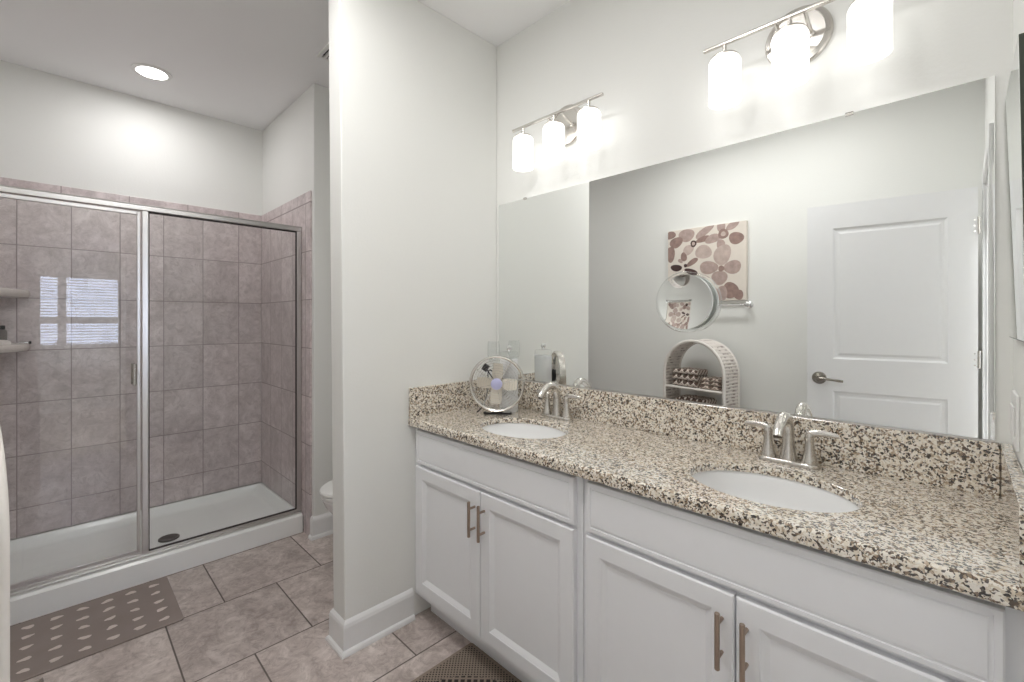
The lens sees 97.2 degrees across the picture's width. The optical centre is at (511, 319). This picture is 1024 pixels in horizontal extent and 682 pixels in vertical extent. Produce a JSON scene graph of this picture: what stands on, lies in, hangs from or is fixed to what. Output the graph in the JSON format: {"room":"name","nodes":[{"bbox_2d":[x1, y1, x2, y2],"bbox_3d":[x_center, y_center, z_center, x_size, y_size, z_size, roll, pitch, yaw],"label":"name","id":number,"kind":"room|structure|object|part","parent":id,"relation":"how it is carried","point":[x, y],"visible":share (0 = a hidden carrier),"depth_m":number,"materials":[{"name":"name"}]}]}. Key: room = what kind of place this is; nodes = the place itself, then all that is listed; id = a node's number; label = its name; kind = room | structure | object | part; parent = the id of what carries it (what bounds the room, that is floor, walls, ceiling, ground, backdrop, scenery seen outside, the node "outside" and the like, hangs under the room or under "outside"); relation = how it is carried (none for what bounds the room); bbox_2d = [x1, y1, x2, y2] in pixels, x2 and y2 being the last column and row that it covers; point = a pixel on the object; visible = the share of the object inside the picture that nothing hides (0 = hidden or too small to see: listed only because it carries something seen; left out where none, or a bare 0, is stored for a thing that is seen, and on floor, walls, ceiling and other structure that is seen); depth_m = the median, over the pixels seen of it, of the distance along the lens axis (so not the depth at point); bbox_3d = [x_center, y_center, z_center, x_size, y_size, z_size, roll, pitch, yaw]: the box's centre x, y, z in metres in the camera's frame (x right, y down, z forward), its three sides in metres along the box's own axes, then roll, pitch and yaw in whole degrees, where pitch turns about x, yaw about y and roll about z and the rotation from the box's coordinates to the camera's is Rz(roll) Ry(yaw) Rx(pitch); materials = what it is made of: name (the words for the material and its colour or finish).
{"room":"bathroom","nodes":[
{"label":"bathroom","id":0,"kind":"room"},
{"bbox_2d":[0,60,262,539],"bbox_3d":[-2.489,-0.058,2.984,0.160,2.790,1.487,0,0,45],"label":"wall","id":1,"kind":"structure","parent":0,"point":[68,402],"depth_m":2.87,"materials":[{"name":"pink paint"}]},
{"bbox_2d":[0,288,29,297],"bbox_3d":[-2.767,-0.148,2.411,0.255,0.046,0.255,0,0,45],"label":"corner shelf","id":2,"kind":"object","parent":1,"relation":"attached to","point":[4,292],"visible":1,"depth_m":2.45,"materials":[{"name":"beige ceramic"}]},
{"bbox_2d":[0,343,29,352],"bbox_3d":[-2.767,0.155,2.411,0.255,0.046,0.255,0,0,45],"label":"corner shelf","id":3,"kind":"object","parent":1,"relation":"attached to","point":[11,348],"visible":0.99,"depth_m":2.45,"materials":[{"name":"beige ceramic"}]},
{"bbox_2d":[0,325,6,339],"bbox_3d":[-2.809,0.084,2.487,0.036,0.107,0.036,0,0,45],"label":"shampoo bottle","id":4,"kind":"object","parent":3,"relation":"on","point":[3,333],"visible":0.81,"depth_m":2.48,"materials":[{"name":"grey plastic"}]},
{"bbox_2d":[0,340,10,344],"bbox_3d":[-2.760,0.122,2.416,0.110,0.030,0.068,0,0,-24],"label":"soap bar","id":5,"kind":"object","parent":3,"relation":"on","point":[2,342],"visible":0.94,"depth_m":2.42,"materials":[{"name":"white"}]},
{"bbox_2d":[11,341,31,343],"bbox_3d":[-2.776,0.128,2.534,0.036,0.016,0.104,0,0,45],"label":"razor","id":6,"kind":"object","parent":3,"relation":"on","point":[29,342],"visible":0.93,"depth_m":2.54,"materials":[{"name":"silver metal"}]},
{"bbox_2d":[10,529,470,681],"bbox_3d":[-0.985,1.387,1.780,4.190,0.100,2.450,0,0,45],"label":"floor","id":7,"kind":"structure","parent":0,"point":[259,613],"depth_m":1.90,"materials":[{"name":"tile"}]},
{"bbox_2d":[0,427,9,681],"bbox_3d":[-1.162,0.742,0.862,0.520,1.190,0.214,0,0,35],"label":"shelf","id":8,"kind":"object","parent":7,"relation":"on","point":[4,499],"visible":1,"depth_m":0.80,"materials":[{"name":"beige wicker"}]},
{"bbox_2d":[10,577,183,681],"bbox_3d":[-1.842,1.333,1.960,0.467,0.006,0.612,0,0,45],"label":"bath mat","id":9,"kind":"object","parent":7,"relation":"on","point":[47,643],"visible":0.97,"depth_m":1.95,"materials":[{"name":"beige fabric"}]},
{"bbox_2d":[10,483,302,625],"bbox_3d":[-2.133,1.280,2.629,0.844,0.115,1.461,0,0,45],"label":"shower pan","id":10,"kind":"object","parent":7,"relation":"on","point":[33,556],"visible":0.89,"depth_m":2.58,"materials":[{"name":"white plastic"}]},
{"bbox_2d":[0,185,301,596],"bbox_3d":[-1.871,0.315,2.366,0.084,1.812,1.461,0,0,45],"label":"shower door frame","id":11,"kind":"structure","parent":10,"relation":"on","point":[140,372],"depth_m":2.32,"materials":[{"name":"metal"}]},
{"bbox_3d":[-2.137,0.318,2.094,0.018,1.752,0.639,0,0,44],"label":"door frame","id":12,"kind":"part","parent":11,"relation":"part of","materials":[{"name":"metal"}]},
{"bbox_3d":[-1.933,0.277,2.304,0.084,0.110,0.016,0,0,44],"label":"pull handle","id":13,"kind":"part","parent":11,"relation":"part of","materials":[{"name":"silver metal"}]},
{"bbox_3d":[-1.895,0.319,2.328,0.034,1.759,0.027,0,0,45],"label":"post","id":14,"kind":"part","parent":11,"relation":"part of","materials":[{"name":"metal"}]},
{"bbox_3d":[-1.864,-0.576,2.360,0.042,0.030,1.461,0,0,45],"label":"header rail","id":15,"kind":"part","parent":11,"relation":"part of","materials":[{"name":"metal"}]},
{"bbox_3d":[-1.864,1.210,2.360,0.040,0.023,1.461,0,0,45],"label":"rail","id":16,"kind":"part","parent":11,"relation":"part of","materials":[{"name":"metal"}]},
{"bbox_2d":[320,480,332,513],"bbox_3d":[-0.722,0.927,2.531,0.400,0.819,0.692,0,0,45],"label":"toilet","id":17,"kind":"object","parent":7,"relation":"on","point":[326,491],"visible":0.12,"depth_m":2.29,"materials":[{"name":"white ceramic"}]},
{"bbox_3d":[-0.784,0.907,2.469,0.372,0.022,0.512,0,0,45],"label":"seat","id":18,"kind":"part","parent":17,"relation":"part of","materials":[{"name":"white plastic"}]},
{"bbox_3d":[-0.783,0.879,2.470,0.374,0.033,0.518,0,0,45],"label":"lid","id":19,"kind":"part","parent":17,"relation":"part of","materials":[{"name":"white plastic"}]},
{"bbox_3d":[-0.756,1.128,2.497,0.360,0.418,0.568,0,0,45],"label":"bowl","id":20,"kind":"part","parent":17,"relation":"part of","materials":[{"name":"white ceramic"}]},
{"bbox_2d":[411,643,521,681],"bbox_3d":[-0.030,1.333,1.393,0.860,0.007,0.470,0,0,45],"label":"mat","id":21,"kind":"object","parent":7,"relation":"on","point":[469,663],"visible":1,"depth_m":1.71,"materials":[{"name":"brown fabric"}]},
{"bbox_2d":[416,428,583,681],"bbox_3d":[0.049,0.904,1.867,0.926,0.866,0.558,0,0,45],"label":"vanity cabinet","id":22,"kind":"object","parent":7,"relation":"on","point":[500,537],"visible":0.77,"depth_m":1.62,"materials":[{"name":"white paint"}]},
{"bbox_3d":[-0.268,0.921,1.854,0.430,0.552,0.020,0,0,45],"label":"door","id":23,"kind":"part","parent":22,"relation":"part of","materials":[{"name":"white paint"}]},
{"bbox_3d":[-0.154,0.749,1.701,0.012,0.132,0.036,0,0,45],"label":"handle","id":24,"kind":"part","parent":22,"relation":"part of","materials":[{"name":"beige metal"}]},
{"bbox_3d":[-0.115,0.749,1.662,0.012,0.132,0.036,0,0,45],"label":"handle","id":25,"kind":"part","parent":22,"relation":"part of","materials":[{"name":"beige metal"}]},
{"bbox_3d":[-0.112,0.558,1.698,0.867,0.146,0.020,0,0,45],"label":"false drawer","id":26,"kind":"part","parent":22,"relation":"part of","materials":[{"name":"white paint"}]},
{"bbox_3d":[0.041,0.921,1.545,0.434,0.552,0.020,0,0,45],"label":"door","id":27,"kind":"part","parent":22,"relation":"part of","materials":[{"name":"white paint"}]},
{"bbox_2d":[408,380,1023,611],"bbox_3d":[0.377,0.387,1.553,1.833,0.169,0.542,0,0,45],"label":"countertop","id":28,"kind":"structure","parent":22,"relation":"on","point":[947,512],"depth_m":1.22,"materials":[{"name":"stone"}]},
{"bbox_2d":[469,355,524,414],"bbox_3d":[-0.066,0.298,2.085,0.258,0.272,0.078,0,0,7],"label":"desk fan","id":29,"kind":"object","parent":28,"relation":"on","point":[497,383],"visible":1,"depth_m":2.06,"materials":[{"name":"silver metal"}]},
{"bbox_3d":[-0.113,0.333,2.115,0.104,0.200,0.030,0,0,7],"label":"cord","id":30,"kind":"part","parent":29,"relation":"part of","materials":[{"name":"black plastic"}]},
{"bbox_3d":[-0.125,0.288,2.074,0.076,0.052,0.013,0,0,7],"label":"blade","id":31,"kind":"part","parent":29,"relation":"part of","materials":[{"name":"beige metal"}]},
{"bbox_3d":[-0.072,0.348,2.067,0.054,0.076,0.002,0,0,-5],"label":"blade","id":32,"kind":"part","parent":29,"relation":"part of","materials":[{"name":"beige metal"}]},
{"bbox_3d":[-0.066,0.235,2.066,0.054,0.076,0.002,0,0,19],"label":"blade","id":33,"kind":"part","parent":29,"relation":"part of","materials":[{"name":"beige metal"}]},
{"bbox_3d":[-0.013,0.295,2.060,0.076,0.052,0.013,0,0,7],"label":"blade","id":34,"kind":"part","parent":29,"relation":"part of","materials":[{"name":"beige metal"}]},
{"bbox_2d":[500,345,517,412],"bbox_3d":[-0.015,0.277,2.146,0.080,0.315,0.080,0,0,45],"label":"glass canister","id":35,"kind":"object","parent":28,"relation":"on","point":[505,393],"visible":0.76,"depth_m":2.11,"materials":[{"name":"clear glass"}]},
{"bbox_2d":[482,423,565,438],"bbox_3d":[0.044,0.532,1.830,0.444,0.149,0.334,0,0,45],"label":"sink","id":36,"kind":"object","parent":28,"relation":"in","point":[517,430],"visible":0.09,"depth_m":1.98,"materials":[{"name":"white ceramic"}]},
{"bbox_2d":[537,382,580,420],"bbox_3d":[0.165,0.353,1.978,0.252,0.162,0.151,0,0,45],"label":"faucet","id":37,"kind":"object","parent":28,"relation":"on","point":[556,412],"visible":1,"depth_m":1.99,"materials":[{"name":"silver metal"}]},
{"bbox_3d":[0.161,0.380,2.052,0.045,0.090,0.045,0,0,45],"label":"handle","id":38,"kind":"part","parent":37,"relation":"part of","materials":[{"name":"silver metal"}]},
{"bbox_3d":[0.164,0.348,1.977,0.048,0.152,0.149,0,0,45],"label":"spout","id":39,"kind":"part","parent":37,"relation":"part of","materials":[{"name":"silver metal"}]},
{"bbox_3d":[0.200,0.428,2.013,0.166,0.012,0.052,0,0,45],"label":"plate","id":40,"kind":"part","parent":37,"relation":"part of","materials":[{"name":"silver metal"}]},
{"bbox_3d":[0.239,0.380,1.974,0.045,0.090,0.045,0,0,45],"label":"handle","id":41,"kind":"part","parent":37,"relation":"part of","materials":[{"name":"silver metal"}]},
{"bbox_3d":[0.264,0.335,1.955,0.080,0.026,0.013,0,0,39],"label":"lever","id":42,"kind":"part","parent":37,"relation":"part of","materials":[{"name":"silver metal"}]},
{"bbox_2d":[692,470,859,512],"bbox_3d":[0.678,0.532,1.196,0.444,0.149,0.334,0,0,45],"label":"sink","id":43,"kind":"object","parent":28,"relation":"in","point":[759,488],"visible":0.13,"depth_m":1.31,"materials":[{"name":"white ceramic"}]},
{"bbox_2d":[745,411,838,469],"bbox_3d":[0.806,0.353,1.337,0.252,0.162,0.151,0,0,45],"label":"faucet","id":44,"kind":"object","parent":28,"relation":"on","point":[783,428],"visible":1,"depth_m":1.35,"materials":[{"name":"silver metal"}]},
{"bbox_3d":[0.782,0.335,1.436,0.013,0.026,0.080,0,0,-39],"label":"lever","id":45,"kind":"part","parent":44,"relation":"part of","materials":[{"name":"silver metal"}]},
{"bbox_3d":[0.802,0.380,1.411,0.045,0.090,0.045,0,0,45],"label":"handle","id":46,"kind":"part","parent":44,"relation":"part of","materials":[{"name":"silver metal"}]},
{"bbox_3d":[0.805,0.348,1.337,0.048,0.152,0.149,0,0,45],"label":"spout","id":47,"kind":"part","parent":44,"relation":"part of","materials":[{"name":"silver metal"}]},
{"bbox_3d":[0.841,0.428,1.373,0.166,0.012,0.052,0,0,45],"label":"plate","id":48,"kind":"part","parent":44,"relation":"part of","materials":[{"name":"silver metal"}]},
{"bbox_3d":[0.880,0.380,1.334,0.045,0.090,0.045,0,0,45],"label":"handle","id":49,"kind":"part","parent":44,"relation":"part of","materials":[{"name":"silver metal"}]},
{"bbox_3d":[0.904,0.335,1.314,0.080,0.026,0.013,0,0,39],"label":"lever","id":50,"kind":"part","parent":44,"relation":"part of","materials":[{"name":"silver metal"}]},
{"bbox_2d":[584,479,1023,681],"bbox_3d":[0.696,0.904,1.220,0.898,0.866,0.558,0,0,45],"label":"vanity cabinet","id":51,"kind":"object","parent":7,"relation":"on","point":[672,593],"visible":0.73,"depth_m":1.02,"materials":[{"name":"white paint"}]},
{"bbox_3d":[0.376,0.921,1.210,0.421,0.552,0.020,0,0,45],"label":"door","id":52,"kind":"part","parent":51,"relation":"part of","materials":[{"name":"white paint"}]},
{"bbox_3d":[0.486,0.749,1.060,0.012,0.132,0.036,0,0,45],"label":"handle","id":53,"kind":"part","parent":51,"relation":"part of","materials":[{"name":"beige metal"}]},
{"bbox_3d":[0.525,0.749,1.021,0.012,0.132,0.036,0,0,45],"label":"handle","id":54,"kind":"part","parent":51,"relation":"part of","materials":[{"name":"beige metal"}]},
{"bbox_3d":[0.678,0.921,0.908,0.424,0.552,0.020,0,0,45],"label":"door","id":55,"kind":"part","parent":51,"relation":"part of","materials":[{"name":"white paint"}]},
{"bbox_2d":[0,0,569,130],"bbox_3d":[-0.985,-1.503,1.780,4.190,0.100,2.450,0,0,45],"label":"ceiling","id":56,"kind":"structure","parent":0,"point":[242,62],"depth_m":2.36,"materials":[{"name":"paint"}]},
{"bbox_2d":[131,63,171,80],"bbox_3d":[-2.110,-1.448,2.643,0.192,0.008,0.192,0,0,45],"label":"recessed light","id":57,"kind":"object","parent":56,"relation":"in","point":[148,71],"visible":1,"depth_m":2.63,"materials":[{"name":"white plastic"}]},
{"bbox_2d":[317,42,328,61],"bbox_3d":[-0.886,-1.446,2.466,0.260,0.014,0.260,0,0,45],"label":"ceiling vent","id":58,"kind":"object","parent":56,"relation":"in","point":[323,53],"visible":0.18,"depth_m":2.44,"materials":[{"name":"white plastic"}]},
{"bbox_2d":[261,83,332,535],"bbox_3d":[-1.386,-0.058,3.394,1.140,2.790,0.675,0,0,45],"label":"wall","id":59,"kind":"structure","parent":0,"point":[296,145],"depth_m":2.96,"materials":[{"name":"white paint"}]},
{"bbox_2d":[308,512,332,540],"bbox_3d":[-1.031,1.270,2.945,0.051,0.134,0.566,0,0,45],"label":"baseboard","id":60,"kind":"structure","parent":59,"relation":"attached to","point":[321,525],"depth_m":2.78,"materials":[{"name":"white paint"}]},
{"bbox_2d":[329,0,495,619],"bbox_3d":[-0.421,-0.058,2.131,0.110,2.790,0.856,0,0,45],"label":"wall partition","id":61,"kind":"structure","parent":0,"point":[412,90],"depth_m":1.96,"materials":[{"name":"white paint"}]},
{"bbox_2d":[325,588,414,659],"bbox_3d":[-0.428,1.270,2.124,0.158,0.134,0.836,0,0,45],"label":"baseboard","id":62,"kind":"structure","parent":61,"relation":"attached to","point":[347,637],"depth_m":1.87,"materials":[{"name":"white paint"}]},
{"bbox_2d":[496,0,1012,445],"bbox_3d":[0.279,-0.058,2.121,3.016,2.790,0.120,0,0,45],"label":"wall","id":63,"kind":"structure","parent":0,"point":[648,61],"depth_m":1.64,"materials":[{"name":"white paint"}]},
{"bbox_2d":[512,92,603,171],"bbox_3d":[0.203,-0.844,2.007,0.508,0.264,0.147,0,0,45],"label":"vanity light","id":64,"kind":"object","parent":63,"relation":"attached to","point":[571,123],"visible":1,"depth_m":1.96,"materials":[{"name":"white glass"}]},
{"bbox_3d":[0.052,-0.784,2.121,0.096,0.145,0.096,0,0,45],"label":"lamp shade","id":65,"kind":"part","parent":64,"relation":"part of","materials":[{"name":"white glass"}]},
{"bbox_3d":[0.185,-0.784,1.989,0.096,0.145,0.096,0,0,45],"label":"lamp shade","id":66,"kind":"part","parent":64,"relation":"part of","materials":[{"name":"white glass"}]},
{"bbox_3d":[0.241,-0.888,1.992,0.020,0.044,0.087,0,0,45],"label":"arm","id":67,"kind":"part","parent":64,"relation":"part of","materials":[{"name":"silver metal"}]},
{"bbox_3d":[0.317,-0.784,1.857,0.096,0.145,0.096,0,0,45],"label":"lamp shade","id":68,"kind":"part","parent":64,"relation":"part of","materials":[{"name":"white glass"}]},
{"bbox_2d":[499,76,994,441],"bbox_3d":[0.551,-0.153,1.735,1.786,0.910,0.040,0,0,45],"label":"vanity mirror","id":69,"kind":"object","parent":63,"relation":"attached to","point":[847,261],"depth_m":1.42,"materials":[{"name":"clear glass"}]},
{"bbox_3d":[0.635,-0.066,1.647,0.221,0.221,0.034,0,0,45],"label":"magnifying mirror","id":70,"kind":"part","parent":69,"relation":"part of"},
{"bbox_2d":[518,380,999,497],"bbox_3d":[0.562,0.368,1.738,1.792,0.133,0.018,0,0,45],"label":"backsplash","id":71,"kind":"structure","parent":63,"relation":"attached to","point":[955,463],"depth_m":1.35,"materials":[{"name":"stone"}]},
{"bbox_2d":[703,0,892,109],"bbox_3d":[0.847,-0.842,1.363,0.508,0.264,0.147,0,0,45],"label":"vanity light","id":72,"kind":"object","parent":63,"relation":"attached to","point":[800,36],"visible":1,"depth_m":1.33,"materials":[{"name":"white glass"}]},
{"bbox_3d":[0.697,-0.782,1.477,0.096,0.145,0.096,0,0,45],"label":"lamp shade","id":73,"kind":"part","parent":72,"relation":"part of","materials":[{"name":"white glass"}]},
{"bbox_3d":[0.829,-0.782,1.345,0.096,0.145,0.096,0,0,45],"label":"lamp shade","id":74,"kind":"part","parent":72,"relation":"part of","materials":[{"name":"white glass"}]},
{"bbox_3d":[0.885,-0.886,1.347,0.020,0.044,0.087,0,0,45],"label":"arm","id":75,"kind":"part","parent":72,"relation":"part of","materials":[{"name":"silver metal"}]},
{"bbox_3d":[0.961,-0.782,1.213,0.096,0.145,0.096,0,0,45],"label":"lamp shade","id":76,"kind":"part","parent":72,"relation":"part of","materials":[{"name":"white glass"}]},
{"bbox_2d":[1013,0,1023,473],"bbox_3d":[0.543,-0.058,0.337,0.120,2.790,2.030,0,0,45],"label":"wall","id":77,"kind":"structure","parent":0,"point":[1018,5],"depth_m":0.97,"materials":[{"name":"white paint"}]},
{"bbox_2d":[1003,33,1023,341],"bbox_3d":[1.002,-0.223,0.895,0.020,0.523,0.390,0,0,45],"label":"wall mirror","id":78,"kind":"object","parent":77,"relation":"attached to","point":[1013,112],"visible":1,"depth_m":0.84,"materials":[{"name":"clear glass"}]},
{"bbox_2d":[1010,390,1019,451],"bbox_3d":[1.119,0.222,1.005,0.010,0.120,0.120,0,0,45],"label":"switch plate","id":79,"kind":"object","parent":77,"relation":"attached to","point":[1015,404],"visible":1,"depth_m":0.97,"materials":[{"name":"white plastic"}]}
]}

